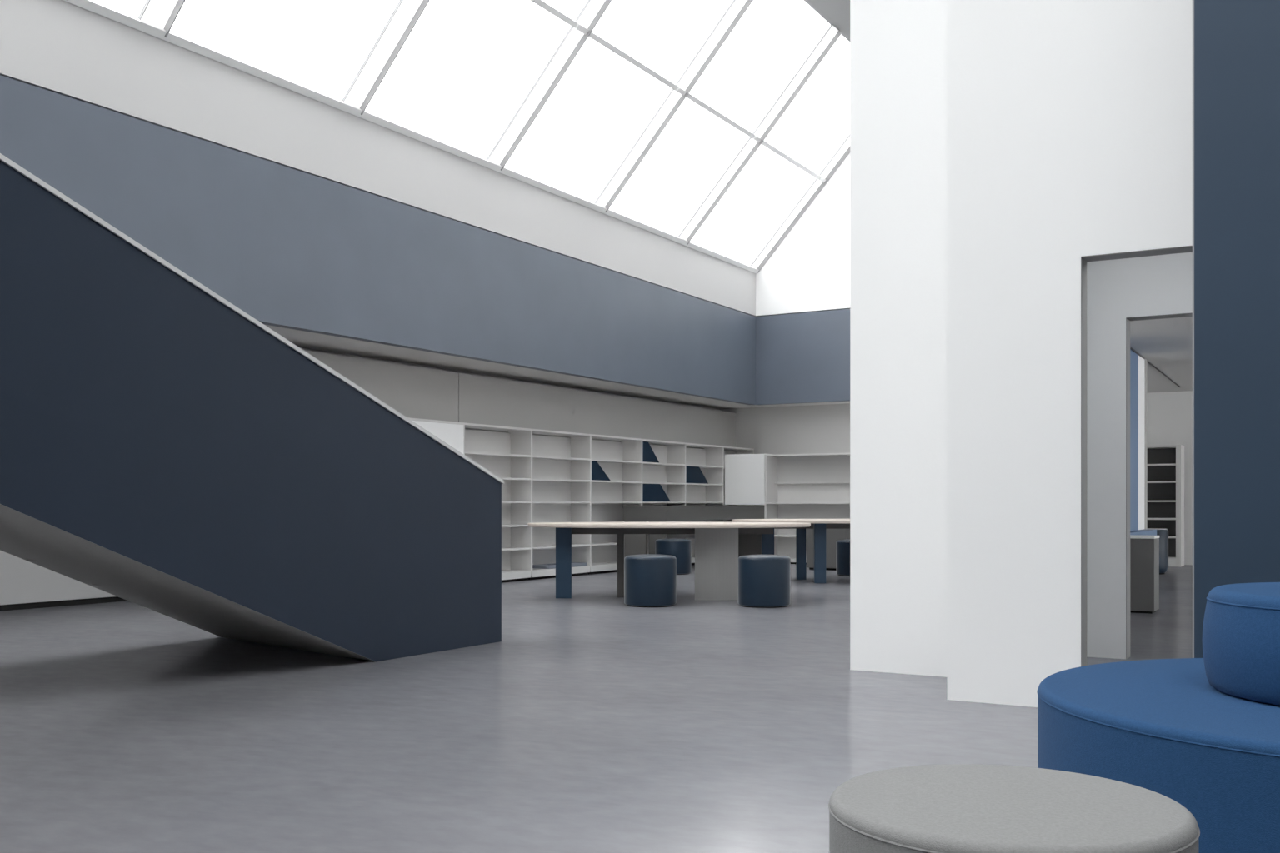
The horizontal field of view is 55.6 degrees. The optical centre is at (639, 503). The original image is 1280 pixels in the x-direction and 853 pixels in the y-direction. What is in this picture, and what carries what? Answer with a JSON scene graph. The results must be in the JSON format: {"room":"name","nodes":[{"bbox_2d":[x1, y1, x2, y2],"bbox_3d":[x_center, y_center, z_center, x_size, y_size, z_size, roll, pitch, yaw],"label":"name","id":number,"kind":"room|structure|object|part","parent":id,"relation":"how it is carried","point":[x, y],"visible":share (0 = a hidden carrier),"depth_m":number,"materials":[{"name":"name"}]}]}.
{"room":"library","nodes":[
{"label":"library","id":0,"kind":"room"},
{"bbox_2d":[0,550,115,605],"bbox_3d":[-8.201,-0.330,5.651,1.030,2.560,15.400,0,0,31],"label":"wall","id":1,"kind":"structure","parent":0,"point":[22,582],"depth_m":10.92,"materials":[{"name":"grey paint"}]},
{"bbox_2d":[0,596,127,611],"bbox_3d":[-8.541,0.925,5.736,0.018,0.050,15.200,0,0,31],"label":"baseboard","id":2,"kind":"structure","parent":1,"relation":"attached to","point":[114,599],"depth_m":11.16,"materials":[{"name":"black"}]},
{"bbox_2d":[0,0,755,315],"bbox_3d":[-4.429,-2.770,9.272,0.400,2.080,25.476,0,0,30],"label":"wall","id":3,"kind":"structure","parent":0,"point":[60,47],"depth_m":11.24,"materials":[{"name":"grey paint"}]},
{"bbox_2d":[0,75,755,404],"bbox_3d":[-4.410,-2.331,9.028,0.120,1.442,25.073,0,0,30],"label":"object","id":4,"kind":"structure","parent":3,"relation":"attached to","point":[288,247],"depth_m":11.83,"materials":[{"name":"blue paint"}]},
{"bbox_2d":[63,0,849,273],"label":"skylight frame","id":5,"kind":"structure","parent":3,"relation":"in","point":[157,18],"depth_m":13.60,"materials":[{"name":"grey metal"}]},
{"bbox_2d":[264,324,849,409],"bbox_3d":[-3.135,-1.670,8.758,7.500,0.120,25.900,0,0,31],"label":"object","id":6,"kind":"structure","parent":3,"relation":"attached to","point":[300,338],"depth_m":14.42,"materials":[{"name":"white paint"}]},
{"bbox_2d":[298,346,735,451],"bbox_3d":[-1.107,-0.330,16.328,0.340,2.560,10.600,0,0,31],"label":"wall","id":7,"kind":"structure","parent":0,"point":[414,391],"depth_m":15.37,"materials":[{"name":"grey paint"}]},
{"bbox_2d":[0,564,1192,852],"bbox_3d":[1.870,1.050,6.908,17.400,0.200,28.200,0,0,31],"label":"floor","id":8,"kind":"structure","parent":0,"point":[596,722],"depth_m":5.09,"materials":[{"name":"concrete"}]},
{"bbox_2d":[0,153,504,661],"bbox_3d":[-5.027,-2.035,3.256,1.892,5.969,12.900,0,0,31],"label":"staircase","id":9,"kind":"structure","parent":8,"relation":"on","point":[165,450],"depth_m":6.30,"materials":[{"name":"blue paint"}]},
{"bbox_2d":[407,417,464,454],"bbox_3d":[-2.479,0.018,13.312,0.351,1.865,1.309,0,0,31],"label":"bookcase","id":10,"kind":"object","parent":8,"relation":"on","point":[451,432],"visible":0.12,"depth_m":13.53,"materials":[{"name":"white paint"}]},
{"bbox_3d":[-2.480,-0.902,13.312,0.349,0.025,1.309,0,0,31],"label":"panel","id":11,"kind":"part","parent":10,"relation":"part of","materials":[{"name":"white paint"}]},
{"bbox_3d":[-2.152,0.003,13.871,0.345,1.785,0.012,0,0,31],"label":"panel","id":12,"kind":"part","parent":10,"relation":"part of","materials":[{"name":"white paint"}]},
{"bbox_2d":[464,422,532,583],"bbox_3d":[-1.812,0.018,14.445,0.349,1.865,1.319,0,0,31],"label":"bookcase","id":13,"kind":"object","parent":8,"relation":"on","point":[507,456],"visible":0.45,"depth_m":14.94,"materials":[{"name":"white paint"}]},
{"bbox_3d":[-2.145,0.003,13.883,0.345,1.785,0.012,0,0,31],"label":"panel","id":14,"kind":"part","parent":13,"relation":"part of","materials":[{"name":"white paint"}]},
{"bbox_3d":[-1.949,0.015,14.526,0.030,1.770,1.294,0,0,31],"label":"panel","id":15,"kind":"part","parent":13,"relation":"part of","materials":[{"name":"white paint"}]},
{"bbox_3d":[-1.802,-0.577,14.439,0.311,0.022,1.294,0,0,31],"label":"shelf","id":16,"kind":"part","parent":13,"relation":"part of","materials":[{"name":"white paint"}]},
{"bbox_3d":[-1.812,-0.902,14.445,0.349,0.025,1.319,0,0,31],"label":"panel","id":17,"kind":"part","parent":13,"relation":"part of","materials":[{"name":"white paint"}]},
{"bbox_3d":[-1.802,0.274,14.439,0.311,0.022,1.294,0,0,31],"label":"shelf","id":18,"kind":"part","parent":13,"relation":"part of","materials":[{"name":"white paint"}]},
{"bbox_3d":[-1.802,-0.293,14.439,0.311,0.022,1.294,0,0,31],"label":"shelf","id":19,"kind":"part","parent":13,"relation":"part of","materials":[{"name":"white paint"}]},
{"bbox_3d":[-1.802,-0.010,14.439,0.311,0.022,1.294,0,0,31],"label":"shelf","id":20,"kind":"part","parent":13,"relation":"part of","materials":[{"name":"white paint"}]},
{"bbox_3d":[-1.802,0.558,14.439,0.311,0.022,1.294,0,0,31],"label":"shelf","id":21,"kind":"part","parent":13,"relation":"part of","materials":[{"name":"white paint"}]},
{"bbox_3d":[-1.482,0.003,15.008,0.345,1.785,0.012,0,0,31],"label":"panel","id":22,"kind":"part","parent":13,"relation":"part of","materials":[{"name":"white paint"}]},
{"bbox_2d":[528,429,591,579],"bbox_3d":[-1.136,0.018,15.590,0.349,1.865,1.339,0,0,31],"label":"bookcase","id":23,"kind":"object","parent":8,"relation":"on","point":[561,467],"visible":0.7,"depth_m":15.92,"materials":[{"name":"white paint"}]},
{"bbox_3d":[-1.475,0.003,15.020,0.345,1.785,0.012,0,0,31],"label":"panel","id":24,"kind":"part","parent":23,"relation":"part of","materials":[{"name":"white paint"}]},
{"bbox_3d":[-1.273,0.015,15.671,0.030,1.770,1.314,0,0,31],"label":"panel","id":25,"kind":"part","parent":23,"relation":"part of","materials":[{"name":"white paint"}]},
{"bbox_2d":[532,562,587,569],"bbox_3d":[-1.030,0.807,15.714,0.255,0.045,0.880,0,0,31],"label":"flat board","id":26,"kind":"object","parent":23,"relation":"on","point":[552,566],"visible":0.74,"depth_m":15.39,"materials":[{"name":"grey"}]},
{"bbox_3d":[-1.126,-0.577,15.585,0.311,0.022,1.314,0,0,31],"label":"shelf","id":27,"kind":"part","parent":23,"relation":"part of","materials":[{"name":"white paint"}]},
{"bbox_3d":[-1.126,-0.293,15.585,0.311,0.022,1.314,0,0,31],"label":"shelf","id":28,"kind":"part","parent":23,"relation":"part of","materials":[{"name":"white paint"}]},
{"bbox_3d":[-1.126,-0.010,15.585,0.311,0.022,1.314,0,0,31],"label":"shelf","id":29,"kind":"part","parent":23,"relation":"part of","materials":[{"name":"white paint"}]},
{"bbox_3d":[-1.126,0.558,15.585,0.311,0.022,1.314,0,0,31],"label":"shelf","id":30,"kind":"part","parent":23,"relation":"part of","materials":[{"name":"white paint"}]},
{"bbox_3d":[-1.136,-0.902,15.590,0.349,0.025,1.339,0,0,31],"label":"panel","id":31,"kind":"part","parent":23,"relation":"part of","materials":[{"name":"white paint"}]},
{"bbox_3d":[-0.801,0.003,16.162,0.345,1.785,0.012,0,0,31],"label":"panel","id":32,"kind":"part","parent":23,"relation":"part of","materials":[{"name":"white paint"}]},
{"bbox_2d":[588,434,642,574],"bbox_3d":[-0.455,0.018,16.744,0.349,1.865,1.339,0,0,31],"label":"bookcase","id":33,"kind":"object","parent":8,"relation":"on","point":[622,462],"visible":0.63,"depth_m":17.05,"materials":[{"name":"white paint"}]},
{"bbox_3d":[-0.794,0.003,16.174,0.345,1.785,0.012,0,0,31],"label":"panel","id":34,"kind":"part","parent":33,"relation":"part of","materials":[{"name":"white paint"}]},
{"bbox_2d":[591,460,610,480],"bbox_3d":[-0.648,-0.434,16.388,0.288,0.258,0.500,0,0,31],"label":"bookend","id":35,"kind":"object","parent":33,"relation":"on","point":[597,473],"visible":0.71,"depth_m":16.25,"materials":[{"name":"blue paint"}]},
{"bbox_3d":[-0.446,0.558,16.739,0.311,0.022,1.314,0,0,31],"label":"shelf","id":36,"kind":"part","parent":33,"relation":"part of","materials":[{"name":"white paint"}]},
{"bbox_3d":[-0.592,0.015,16.825,0.030,1.770,1.314,0,0,31],"label":"panel","id":37,"kind":"part","parent":33,"relation":"part of","materials":[{"name":"white paint"}]},
{"bbox_3d":[-0.446,-0.577,16.739,0.311,0.022,1.314,0,0,31],"label":"shelf","id":38,"kind":"part","parent":33,"relation":"part of","materials":[{"name":"white paint"}]},
{"bbox_3d":[-0.446,-0.293,16.739,0.311,0.022,1.314,0,0,31],"label":"shelf","id":39,"kind":"part","parent":33,"relation":"part of","materials":[{"name":"white paint"}]},
{"bbox_3d":[-0.446,-0.010,16.739,0.311,0.022,1.314,0,0,31],"label":"shelf","id":40,"kind":"part","parent":33,"relation":"part of","materials":[{"name":"white paint"}]},
{"bbox_3d":[-0.455,-0.902,16.744,0.349,0.025,1.339,0,0,31],"label":"panel","id":41,"kind":"part","parent":33,"relation":"part of","materials":[{"name":"white paint"}]},
{"bbox_3d":[-0.120,0.003,17.316,0.345,1.785,0.012,0,0,31],"label":"panel","id":42,"kind":"part","parent":33,"relation":"part of","materials":[{"name":"white paint"}]},
{"bbox_2d":[624,554,676,607],"bbox_3d":[0.097,0.714,11.267,0.487,0.472,0.487,0,0,31],"label":"stool","id":43,"kind":"object","parent":8,"relation":"on","point":[650,580],"visible":1,"depth_m":11.06,"materials":[{"name":"blue fabric"}]},
{"bbox_2d":[642,439,685,554],"bbox_3d":[0.216,0.018,17.881,0.349,1.865,1.299,0,0,31],"label":"bookcase","id":44,"kind":"object","parent":8,"relation":"on","point":[669,472],"visible":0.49,"depth_m":18.37,"materials":[{"name":"white paint"}]},
{"bbox_2d":[642,441,659,462],"bbox_3d":[0.032,-0.732,17.542,0.288,0.288,0.500,0,0,31],"label":"bookend","id":45,"kind":"object","parent":44,"relation":"on","point":[648,456],"visible":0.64,"depth_m":17.39,"materials":[{"name":"blue paint"}]},
{"bbox_3d":[0.078,0.015,17.962,0.030,1.770,1.274,0,0,31],"label":"panel","id":46,"kind":"part","parent":44,"relation":"part of","materials":[{"name":"white paint"}]},
{"bbox_2d":[642,483,669,501],"bbox_3d":[0.119,-0.150,17.688,0.288,0.258,0.840,0,0,31],"label":"bookend","id":47,"kind":"object","parent":44,"relation":"on","point":[651,492],"visible":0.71,"depth_m":17.54,"materials":[{"name":"blue paint"}]},
{"bbox_3d":[0.225,-0.577,17.875,0.311,0.022,1.274,0,0,31],"label":"shelf","id":48,"kind":"part","parent":44,"relation":"part of","materials":[{"name":"white paint"}]},
{"bbox_3d":[0.225,-0.293,17.875,0.311,0.022,1.274,0,0,31],"label":"shelf","id":49,"kind":"part","parent":44,"relation":"part of","materials":[{"name":"white paint"}]},
{"bbox_3d":[0.225,-0.010,17.875,0.311,0.022,1.274,0,0,31],"label":"shelf","id":50,"kind":"part","parent":44,"relation":"part of","materials":[{"name":"white paint"}]},
{"bbox_3d":[0.216,-0.902,17.881,0.349,0.025,1.299,0,0,31],"label":"panel","id":51,"kind":"part","parent":44,"relation":"part of","materials":[{"name":"white paint"}]},
{"bbox_3d":[0.541,0.003,18.436,0.345,1.785,0.012,0,0,31],"label":"panel","id":52,"kind":"part","parent":44,"relation":"part of","materials":[{"name":"white paint"}]},
{"bbox_2d":[527,521,810,600],"bbox_3d":[0.293,0.575,12.196,2.839,0.750,1.506,0,0,1],"label":"table","id":53,"kind":"object","parent":8,"relation":"on","point":[716,543],"visible":0.97,"depth_m":11.88,"materials":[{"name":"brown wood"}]},
{"bbox_3d":[-0.762,0.593,12.126,0.158,0.714,0.050,0,0,0],"label":"leg","id":54,"kind":"part","parent":53,"relation":"part of","materials":[{"name":"blue"}]},
{"bbox_3d":[-0.195,0.593,12.346,0.068,0.714,0.300,0,0,0],"label":"leg","id":55,"kind":"part","parent":53,"relation":"part of","materials":[{"name":"grey metal"}]},
{"bbox_3d":[0.753,0.593,11.894,0.426,0.714,0.085,0,0,0],"label":"panel leg","id":56,"kind":"part","parent":53,"relation":"part of","materials":[{"name":"grey wood"}]},
{"bbox_3d":[1.307,0.593,12.396,0.125,0.714,0.070,0,0,0],"label":"leg","id":57,"kind":"part","parent":53,"relation":"part of","materials":[{"name":"blue"}]},
{"bbox_2d":[655,539,691,574],"bbox_3d":[0.448,0.714,16.295,0.487,0.472,0.487,0,0,31],"label":"stool","id":58,"kind":"object","parent":8,"relation":"on","point":[681,549],"visible":0.81,"depth_m":16.09,"materials":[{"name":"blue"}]},
{"bbox_2d":[622,505,764,558],"bbox_3d":[0.935,0.497,18.055,0.698,0.905,3.450,0,0,31],"label":"countertop","id":59,"kind":"structure","parent":8,"relation":"on","point":[634,544],"depth_m":16.84,"materials":[{"name":"grey wood"}]},
{"bbox_3d":[-0.055,0.600,16.688,0.340,0.700,0.050,0,0,31],"label":"panel leg","id":60,"kind":"part","parent":59,"relation":"part of","materials":[{"name":"grey wood"}]},
{"bbox_3d":[0.241,0.600,16.601,0.260,0.700,0.040,0,0,31],"label":"panel leg","id":61,"kind":"part","parent":59,"relation":"part of","materials":[{"name":"grey wood"}]},
{"bbox_2d":[622,505,764,508],"bbox_3d":[0.935,0.055,18.055,0.698,0.020,3.450,0,0,31],"label":"countertop","id":62,"kind":"structure","parent":59,"relation":"on","point":[700,506],"depth_m":17.04,"materials":[{"name":"grey wood"}]},
{"bbox_3d":[1.771,0.600,19.471,0.658,0.700,0.040,0,0,31],"label":"panel leg","id":63,"kind":"part","parent":59,"relation":"part of","materials":[{"name":"grey wood"}]},
{"bbox_2d":[725,454,771,504],"bbox_3d":[1.810,-0.375,19.541,0.698,0.810,0.600,0,0,31],"label":"upper cabinet","id":64,"kind":"object","parent":59,"relation":"on","point":[744,473],"visible":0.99,"depth_m":19.28,"materials":[{"name":"white paint"}]},
{"bbox_2d":[685,442,723,564],"bbox_3d":[0.869,0.018,18.988,0.349,1.865,1.269,0,0,31],"label":"bookcase","id":65,"kind":"object","parent":8,"relation":"on","point":[709,459],"visible":0.47,"depth_m":19.45,"materials":[{"name":"white paint"}]},
{"bbox_3d":[0.878,0.558,18.982,0.311,0.022,1.244,0,0,31],"label":"shelf","id":66,"kind":"part","parent":65,"relation":"part of","materials":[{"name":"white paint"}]},
{"bbox_3d":[0.731,0.015,19.069,0.030,1.770,1.244,0,0,31],"label":"panel","id":67,"kind":"part","parent":65,"relation":"part of","materials":[{"name":"white paint"}]},
{"bbox_2d":[685,465,708,484],"bbox_3d":[0.759,-0.434,18.773,0.288,0.258,0.760,0,0,31],"label":"bookend","id":68,"kind":"object","parent":65,"relation":"on","point":[693,474],"visible":0.57,"depth_m":18.62,"materials":[{"name":"blue paint"}]},
{"bbox_3d":[0.878,-0.577,18.982,0.311,0.022,1.244,0,0,31],"label":"shelf","id":69,"kind":"part","parent":65,"relation":"part of","materials":[{"name":"white paint"}]},
{"bbox_3d":[0.878,-0.293,18.982,0.311,0.022,1.244,0,0,31],"label":"shelf","id":70,"kind":"part","parent":65,"relation":"part of","materials":[{"name":"white paint"}]},
{"bbox_3d":[0.878,-0.010,18.982,0.311,0.022,1.244,0,0,31],"label":"shelf","id":71,"kind":"part","parent":65,"relation":"part of","materials":[{"name":"white paint"}]},
{"bbox_3d":[0.878,0.274,18.982,0.311,0.022,1.244,0,0,31],"label":"shelf","id":72,"kind":"part","parent":65,"relation":"part of","materials":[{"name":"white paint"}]},
{"bbox_3d":[0.869,-0.902,18.988,0.349,0.025,1.269,0,0,31],"label":"panel","id":73,"kind":"part","parent":65,"relation":"part of","materials":[{"name":"white paint"}]},
{"bbox_3d":[1.186,0.003,19.530,0.345,1.785,0.012,0,0,31],"label":"panel","id":74,"kind":"part","parent":65,"relation":"part of","materials":[{"name":"white paint"}]},
{"bbox_2d":[723,445,754,522],"bbox_3d":[1.484,0.018,20.030,0.349,1.865,1.149,0,0,31],"label":"bookcase","id":75,"kind":"object","parent":8,"relation":"on","point":[737,450],"visible":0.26,"depth_m":20.18,"materials":[{"name":"white paint"}]},
{"bbox_3d":[1.193,0.003,19.541,0.345,1.785,0.012,0,0,31],"label":"panel","id":76,"kind":"part","parent":75,"relation":"part of","materials":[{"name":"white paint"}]},
{"bbox_3d":[1.346,0.015,20.111,0.030,1.770,1.124,0,0,31],"label":"panel","id":77,"kind":"part","parent":75,"relation":"part of","materials":[{"name":"white paint"}]},
{"bbox_3d":[1.484,-0.902,20.030,0.349,0.025,1.149,0,0,31],"label":"panel","id":78,"kind":"part","parent":75,"relation":"part of","materials":[{"name":"white paint"}]},
{"bbox_3d":[1.771,0.003,20.520,0.345,1.785,0.012,0,0,31],"label":"panel","id":79,"kind":"part","parent":75,"relation":"part of","materials":[{"name":"white paint"}]},
{"bbox_2d":[737,555,790,608],"bbox_3d":[1.148,0.714,11.217,0.487,0.472,0.487,0,0,31],"label":"stool","id":80,"kind":"object","parent":8,"relation":"on","point":[764,581],"visible":1,"depth_m":11.01,"materials":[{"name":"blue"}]},
{"bbox_2d":[731,519,849,583],"bbox_3d":[2.520,0.575,14.796,2.799,0.750,1.485,0,0,1],"label":"table","id":81,"kind":"object","parent":8,"relation":"on","point":[819,526],"visible":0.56,"depth_m":14.37,"materials":[{"name":"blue wood"}]},
{"bbox_3d":[2.006,0.593,15.095,0.115,0.714,0.090,0,0,0],"label":"leg","id":82,"kind":"part","parent":81,"relation":"part of","materials":[{"name":"blue"}]},
{"bbox_3d":[2.136,0.593,14.396,0.138,0.714,0.060,0,0,0],"label":"leg","id":83,"kind":"part","parent":81,"relation":"part of","materials":[{"name":"blue"}]},
{"bbox_2d":[764,452,849,564],"bbox_3d":[3.713,0.092,18.730,3.399,1.715,1.144,0,0,31],"label":"shelving unit","id":84,"kind":"object","parent":8,"relation":"on","point":[811,486],"visible":0.24,"depth_m":19.17,"materials":[{"name":"white paint"}]},
{"bbox_3d":[2.093,0.085,19.299,0.029,1.650,0.470,0,0,31],"label":"panel","id":85,"kind":"part","parent":84,"relation":"part of","materials":[{"name":"white paint"}]},
{"bbox_3d":[3.536,0.516,18.430,3.340,0.024,0.440,0,0,31],"label":"shelf","id":86,"kind":"part","parent":84,"relation":"part of","materials":[{"name":"white paint"}]},
{"bbox_3d":[3.713,-0.752,18.730,3.399,0.025,1.144,0,0,31],"label":"panel","id":87,"kind":"part","parent":84,"relation":"part of","materials":[{"name":"white paint"}]},
{"bbox_3d":[3.536,0.000,18.430,3.340,0.024,0.440,0,0,31],"label":"shelf","id":88,"kind":"part","parent":84,"relation":"part of","materials":[{"name":"white paint"}]},
{"bbox_3d":[3.620,-0.320,18.572,3.340,0.024,0.110,0,0,31],"label":"shelf","id":89,"kind":"part","parent":84,"relation":"part of","materials":[{"name":"white paint"}]},
{"bbox_2d":[806,529,849,570],"bbox_3d":[3.257,0.640,17.018,1.800,0.620,0.420,0,0,31],"label":"base cabinet","id":90,"kind":"object","parent":8,"relation":"on","point":[832,536],"visible":0.16,"depth_m":17.12,"materials":[{"name":"grey wood"}]},
{"bbox_3d":[3.156,0.625,16.846,0.596,0.580,0.020,0,0,31],"label":"door","id":91,"kind":"part","parent":90,"relation":"part of","materials":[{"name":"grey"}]},
{"bbox_2d":[836,540,849,576],"bbox_3d":[2.825,0.714,15.945,0.487,0.472,0.487,0,0,31],"label":"stool","id":92,"kind":"object","parent":8,"relation":"on","point":[842,546],"visible":0.39,"depth_m":15.79,"materials":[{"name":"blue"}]},
{"bbox_2d":[828,764,1199,852],"bbox_3d":[0.652,0.735,2.159,0.626,0.431,0.626,0,0,31],"label":"pouf","id":93,"kind":"object","parent":8,"relation":"on","point":[947,808],"visible":1,"depth_m":2.06,"materials":[{"name":"grey fabric"}]},
{"bbox_2d":[1130,535,1159,614],"bbox_3d":[4.240,0.618,10.669,0.568,0.665,0.308,0,0,31],"label":"pedestal","id":94,"kind":"object","parent":8,"relation":"on","point":[1144,550],"visible":0.42,"depth_m":10.45,"materials":[{"name":"grey paint"}]},
{"bbox_2d":[1130,529,1156,535],"bbox_3d":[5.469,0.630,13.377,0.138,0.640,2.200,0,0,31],"label":"bench","id":95,"kind":"object","parent":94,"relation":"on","point":[1146,532],"visible":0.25,"depth_m":13.51,"materials":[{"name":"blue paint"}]},
{"bbox_2d":[1147,528,1168,574],"bbox_3d":[6.860,0.647,16.295,0.430,0.606,0.430,0,0,31],"label":"stool","id":96,"kind":"object","parent":8,"relation":"on","point":[1162,533],"visible":0.34,"depth_m":16.10,"materials":[{"name":"blue leather"}]},
{"bbox_2d":[1156,529,1168,573],"bbox_3d":[6.860,0.640,16.295,0.430,0.580,0.430,0,0,31],"label":"cushion","id":97,"kind":"object","parent":96,"relation":"on","point":[1162,533],"depth_m":16.10,"materials":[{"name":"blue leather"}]},
{"bbox_2d":[1036,582,1279,852],"bbox_3d":[1.994,0.588,3.284,1.748,0.724,1.748,0,0,23],"label":"sofa","id":98,"kind":"object","parent":8,"relation":"on","point":[1202,735],"visible":0.91,"depth_m":3.08,"materials":[{"name":"blue fabric"}]},
{"bbox_2d":[1202,582,1279,705],"bbox_3d":[1.994,0.372,3.284,0.858,0.292,0.858,0,0,31],"label":"cushion","id":99,"kind":"object","parent":98,"relation":"on","point":[1241,628],"depth_m":3.20,"materials":[{"name":"blue fabric"}]},
{"bbox_2d":[1147,445,1184,566],"bbox_3d":[7.779,0.040,18.527,0.930,1.820,0.420,0,0,31],"label":"bookcase","id":100,"kind":"object","parent":8,"relation":"on","point":[1166,462],"visible":0.51,"depth_m":18.53,"materials":[{"name":"white paint"}]},
{"bbox_3d":[7.762,-0.855,18.538,0.830,0.030,0.420,0,0,31],"label":"panel","id":101,"kind":"part","parent":100,"relation":"part of","materials":[{"name":"white paint"}]},
{"bbox_3d":[7.753,-0.580,18.522,0.830,0.024,0.376,0,0,31],"label":"shelf","id":102,"kind":"part","parent":100,"relation":"part of","materials":[{"name":"white paint"}]},
{"bbox_3d":[7.753,-0.320,18.522,0.830,0.024,0.376,0,0,31],"label":"shelf","id":103,"kind":"part","parent":100,"relation":"part of","materials":[{"name":"white paint"}]},
{"bbox_3d":[7.753,-0.030,18.522,0.830,0.024,0.376,0,0,31],"label":"shelf","id":104,"kind":"part","parent":100,"relation":"part of","materials":[{"name":"white paint"}]},
{"bbox_3d":[7.753,0.240,18.522,0.830,0.024,0.376,0,0,31],"label":"shelf","id":105,"kind":"part","parent":100,"relation":"part of","materials":[{"name":"white paint"}]},
{"bbox_3d":[7.858,0.005,18.701,0.830,1.690,0.040,0,0,31],"label":"panel","id":106,"kind":"part","parent":100,"relation":"part of","materials":[{"name":"grey wood"}]},
{"bbox_3d":[8.149,0.040,18.309,0.070,1.820,0.420,0,0,31],"label":"panel","id":107,"kind":"part","parent":100,"relation":"part of","materials":[{"name":"white paint"}]},
{"bbox_2d":[1194,0,1279,658],"bbox_3d":[5.479,-2.739,3.112,7.325,7.378,0.930,0,0,31],"label":"wall pier","id":108,"kind":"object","parent":8,"relation":"on","point":[1237,42],"depth_m":4.50,"materials":[{"name":"blue paint"}]},
{"bbox_2d":[735,403,849,505],"bbox_3d":[4.128,-0.330,19.276,5.680,2.560,0.200,0,0,31],"label":"wall","id":109,"kind":"structure","parent":0,"point":[812,428],"depth_m":20.09,"materials":[{"name":"grey paint"}]},
{"bbox_2d":[720,408,735,413],"bbox_3d":[1.553,-1.573,20.796,0.300,0.075,0.200,0,0,31],"label":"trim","id":110,"kind":"structure","parent":109,"relation":"attached to","point":[734,409],"depth_m":20.70,"materials":[{"name":"grey"}]},
{"bbox_2d":[752,80,849,316],"bbox_3d":[4.125,-4.179,18.779,5.180,4.898,0.400,0,0,31],"label":"wall","id":111,"kind":"structure","parent":0,"point":[809,271],"depth_m":19.44,"materials":[{"name":"white paint"}]},
{"bbox_2d":[755,309,849,405],"bbox_3d":[4.106,-2.331,18.628,5.060,1.442,0.120,0,0,31],"label":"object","id":112,"kind":"structure","parent":111,"relation":"attached to","point":[804,357],"depth_m":19.44,"materials":[{"name":"blue paint"}]},
{"bbox_2d":[803,0,849,42],"bbox_3d":[3.153,-6.553,4.636,12.880,0.250,25.190,0,0,31],"label":"ceiling","id":113,"kind":"structure","parent":0,"point":[836,12],"depth_m":15.88,"materials":[{"name":"grey paint"}]},
{"bbox_2d":[850,0,947,677],"bbox_3d":[1.924,-2.739,7.236,0.920,7.378,1.300,0,0,31],"label":"wall","id":114,"kind":"structure","parent":0,"point":[898,48],"depth_m":6.76,"materials":[{"name":"white paint"}]},
{"bbox_2d":[947,0,1192,707],"bbox_3d":[2.184,-2.739,5.887,1.180,7.378,0.760,0,0,31],"label":"wall","id":115,"kind":"structure","parent":0,"point":[1070,122],"depth_m":5.66,"materials":[{"name":"white paint"}]},
{"bbox_2d":[1080,245,1192,666],"bbox_3d":[2.286,-0.089,5.462,0.553,2.078,0.128,0,0,31],"label":"door frame","id":116,"kind":"structure","parent":115,"relation":"in","point":[1084,260],"depth_m":5.57,"materials":[{"name":"grey metal"}]},
{"bbox_2d":[1192,0,1194,658],"bbox_3d":[2.289,-2.739,4.919,0.006,7.378,0.800,0,0,31],"label":"trim","id":117,"kind":"structure","parent":115,"relation":"attached to","point":[1192,0],"depth_m":4.58,"materials":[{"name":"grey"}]},
{"bbox_2d":[1130,349,1144,531],"bbox_3d":[5.332,-0.385,13.603,0.320,2.670,2.050,0,0,31],"label":"wall","id":118,"kind":"structure","parent":0,"point":[1133,357],"depth_m":13.91,"materials":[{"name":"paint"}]},
{"bbox_2d":[1145,358,1147,529],"bbox_3d":[5.898,-0.385,14.557,0.325,2.670,0.170,0,0,31],"label":"trim","id":119,"kind":"structure","parent":118,"relation":"attached to","point":[1146,360],"depth_m":14.48,"materials":[{"name":"grey"}]},
{"bbox_2d":[1130,346,1179,387],"bbox_3d":[6.494,-1.712,15.298,0.010,0.014,5.951,0,0,29],"label":"trim","id":120,"kind":"structure","parent":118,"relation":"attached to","point":[1131,348],"depth_m":15.22,"materials":[{"name":"grey metal"}]},
{"bbox_2d":[1087,252,1192,659],"bbox_3d":[5.761,-2.739,5.808,8.980,7.378,0.140,0,0,31],"label":"wall","id":121,"kind":"structure","parent":0,"point":[1118,289],"depth_m":7.43,"materials":[{"name":"white paint"}]},
{"bbox_2d":[1125,312,1192,659],"bbox_3d":[3.683,-0.090,7.035,1.605,2.080,0.138,0,0,31],"label":"door frame","id":122,"kind":"structure","parent":121,"relation":"in","point":[1180,315],"depth_m":7.42,"materials":[{"name":"grey metal"}]},
{"bbox_2d":[1130,316,1192,393],"bbox_3d":[8.086,-1.785,10.457,9.700,0.130,14.370,0,0,31],"label":"ceiling","id":123,"kind":"structure","parent":0,"point":[1166,343],"depth_m":13.65,"materials":[{"name":"grey paint"}]},
{"bbox_2d":[1147,390,1192,564],"bbox_3d":[11.701,-0.450,16.782,9.900,2.800,0.200,0,0,31],"label":"wall","id":124,"kind":"structure","parent":0,"point":[1169,413],"depth_m":18.67,"materials":[{"name":"white paint"}]}
]}

